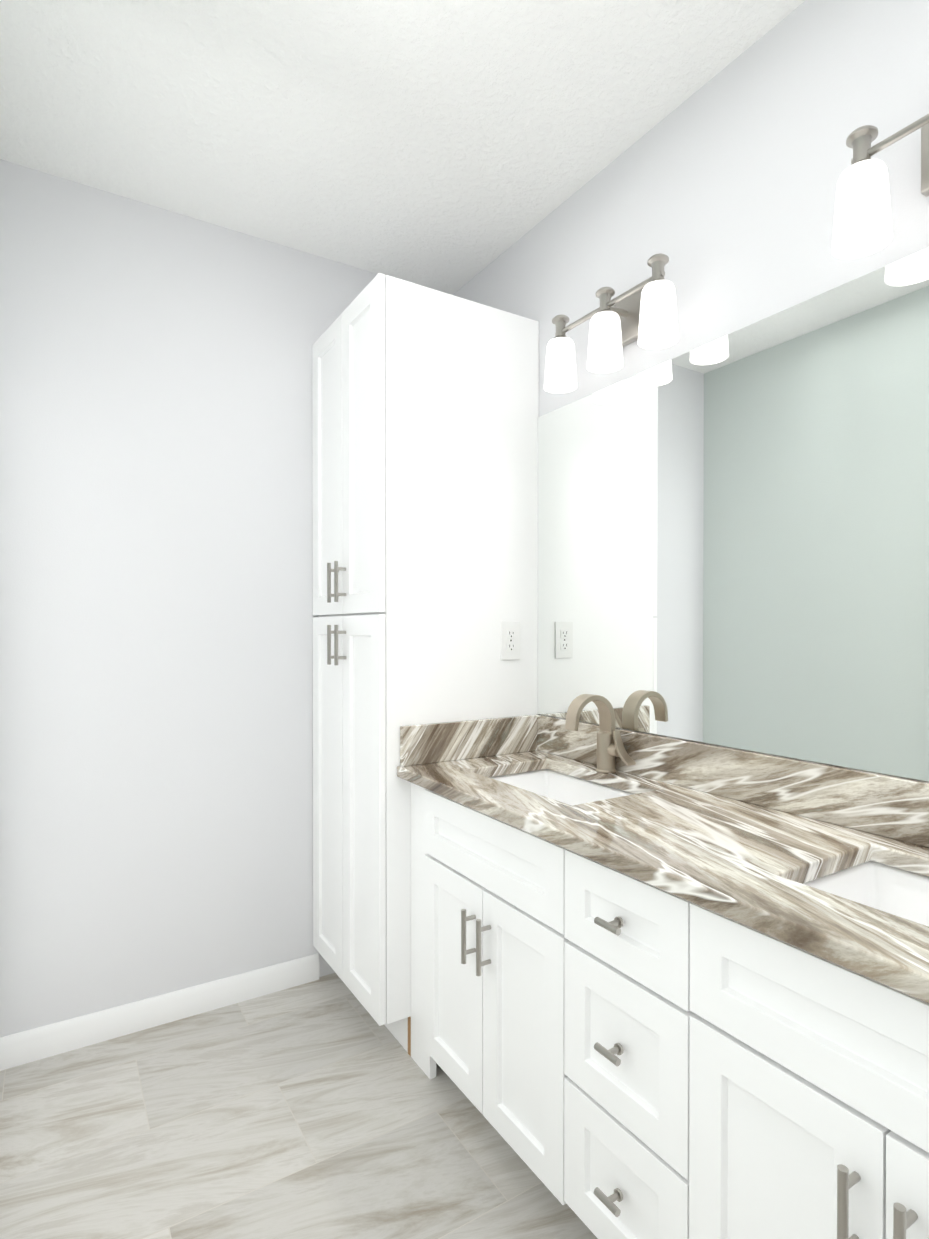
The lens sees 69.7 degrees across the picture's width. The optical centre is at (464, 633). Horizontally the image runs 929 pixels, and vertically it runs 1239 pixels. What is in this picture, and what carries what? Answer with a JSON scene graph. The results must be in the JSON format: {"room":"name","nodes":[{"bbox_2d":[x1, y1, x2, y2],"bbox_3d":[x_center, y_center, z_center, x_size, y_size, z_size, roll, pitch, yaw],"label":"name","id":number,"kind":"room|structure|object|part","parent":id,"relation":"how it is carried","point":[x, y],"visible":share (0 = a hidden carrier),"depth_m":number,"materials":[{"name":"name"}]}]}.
{"room":"bathroom","nodes":[
{"label":"bathroom","id":0,"kind":"room"},
{"bbox_2d":[0,159,376,1036],"bbox_3d":[-0.706,-0.054,2.196,1.462,2.440,0.120,0,0,-32],"label":"wall","id":1,"kind":"structure","parent":0,"point":[156,673],"depth_m":1.98,"materials":[{"name":"white paint"}]},
{"bbox_2d":[0,953,318,1070],"bbox_3d":[-0.892,1.126,2.009,0.938,0.083,0.014,0,0,-32],"label":"baseboard","id":2,"kind":"structure","parent":1,"relation":"attached to","point":[35,1044],"depth_m":1.98,"materials":[{"name":"white wood"}]},
{"bbox_2d":[0,973,597,1238],"bbox_3d":[0.142,1.236,0.836,1.702,0.120,3.340,0,0,-32],"label":"floor","id":3,"kind":"structure","parent":0,"point":[324,1107],"depth_m":1.54,"materials":[{"name":"tile"}]},
{"bbox_2d":[312,273,538,1056],"bbox_3d":[-0.154,0.100,2.144,0.575,2.134,0.547,0,0,-32],"label":"linen cabinet","id":4,"kind":"object","parent":3,"relation":"on","point":[425,407],"visible":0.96,"depth_m":1.92,"materials":[{"name":"white wood"}]},
{"bbox_2d":[400,715,536,765],"bbox_3d":[0.024,0.304,1.931,0.458,0.108,0.020,0,0,-32],"label":"backsplash","id":5,"kind":"structure","parent":4,"relation":"attached to","point":[445,741],"depth_m":1.91,"materials":[{"name":"brown stone"}]},
{"bbox_2d":[501,621,519,659],"bbox_3d":[0.139,0.020,2.008,0.070,0.115,0.008,0,0,-32],"label":"outlet","id":6,"kind":"object","parent":4,"relation":"attached to","point":[510,630],"depth_m":2.00,"materials":[{"name":"white plastic"}]},
{"bbox_2d":[397,774,928,1238],"bbox_3d":[0.417,0.783,1.297,0.500,0.779,1.520,0,0,-32],"label":"bathroom vanity","id":7,"kind":"object","parent":3,"relation":"on","point":[667,988],"depth_m":1.07,"materials":[{"name":"white wood"}]},
{"bbox_2d":[397,750,928,993],"bbox_3d":[0.426,0.378,1.291,0.488,0.030,1.531,0,0,-32],"label":"countertop","id":8,"kind":"structure","parent":7,"relation":"on","point":[745,858],"depth_m":1.15,"materials":[{"name":"brown stone"}]},
{"bbox_2d":[485,762,636,801],"bbox_3d":[0.232,0.452,1.662,0.322,0.147,0.472,0,0,-32],"label":"sink","id":9,"kind":"object","parent":8,"relation":"in","point":[555,781],"depth_m":1.84,"materials":[{"name":"white ceramic"}]},
{"bbox_2d":[561,694,636,773],"bbox_3d":[0.347,0.258,1.692,0.151,0.204,0.122,0,0,-32],"label":"faucet","id":10,"kind":"object","parent":8,"relation":"on","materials":[{"name":"beige"}]},
{"bbox_2d":[797,854,928,921],"bbox_3d":[0.701,0.457,0.905,0.322,0.147,0.472,0,0,-32],"label":"sink","id":11,"kind":"object","parent":8,"relation":"in","point":[897,884],"depth_m":1.12,"materials":[{"name":"white ceramic"}]},
{"bbox_2d":[0,0,804,294],"bbox_3d":[0.142,-1.324,0.818,1.702,0.120,3.340,0,0,-32],"label":"ceiling","id":12,"kind":"structure","parent":0,"point":[451,147],"depth_m":1.60,"materials":[{"name":"white paint"}]},
{"bbox_2d":[453,0,928,781],"bbox_3d":[0.815,-0.047,1.243,0.120,2.440,3.340,0,0,-32],"label":"wall","id":13,"kind":"structure","parent":0,"point":[719,188],"depth_m":1.45,"materials":[{"name":"white paint"}]},
{"bbox_2d":[544,253,678,392],"bbox_3d":[0.376,-0.773,1.695,0.140,0.195,0.437,0,0,-32],"label":"sconce","id":14,"kind":"object","parent":13,"relation":"attached to","point":[644,313],"visible":1,"depth_m":1.65,"materials":[{"name":"white glass"}]},
{"bbox_3d":[0.376,-0.831,1.695,0.101,0.072,0.398,0,0,-32],"label":"arm","id":15,"kind":"part","parent":14,"relation":"part of"},
{"bbox_2d":[537,247,928,781],"bbox_3d":[0.631,-0.206,1.415,0.007,0.918,1.531,0,0,-32],"label":"mirror","id":16,"kind":"object","parent":13,"relation":"attached to","point":[732,539],"visible":1,"depth_m":1.41,"materials":[{"name":"silver mirror"}]},
{"bbox_3d":[0.229,-0.211,2.064,0.007,0.918,0.003,0,0,-32],"label":"trim","id":17,"kind":"part","parent":16,"relation":"part of","materials":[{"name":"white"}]},
{"bbox_2d":[537,714,928,845],"bbox_3d":[0.625,0.308,1.414,0.019,0.108,1.531,0,0,-32],"label":"backsplash","id":18,"kind":"structure","parent":13,"relation":"attached to","point":[891,806],"depth_m":1.35,"materials":[{"name":"brown stone"}]},
{"bbox_2d":[832,114,928,258],"bbox_3d":[0.797,-0.768,1.015,0.140,0.195,0.437,0,0,-32],"label":"sconce","id":19,"kind":"object","parent":13,"relation":"attached to","point":[862,226],"visible":1,"depth_m":1.13,"materials":[{"name":"white glass"}]},
{"bbox_3d":[0.776,-0.734,1.002,0.091,0.128,0.437,0,0,-32],"label":"lamp shade","id":20,"kind":"part","parent":19,"relation":"part of","materials":[{"name":"white glass"}]},
{"bbox_3d":[0.797,-0.826,1.015,0.101,0.072,0.398,0,0,-32],"label":"arm","id":21,"kind":"part","parent":19,"relation":"part of"}
]}

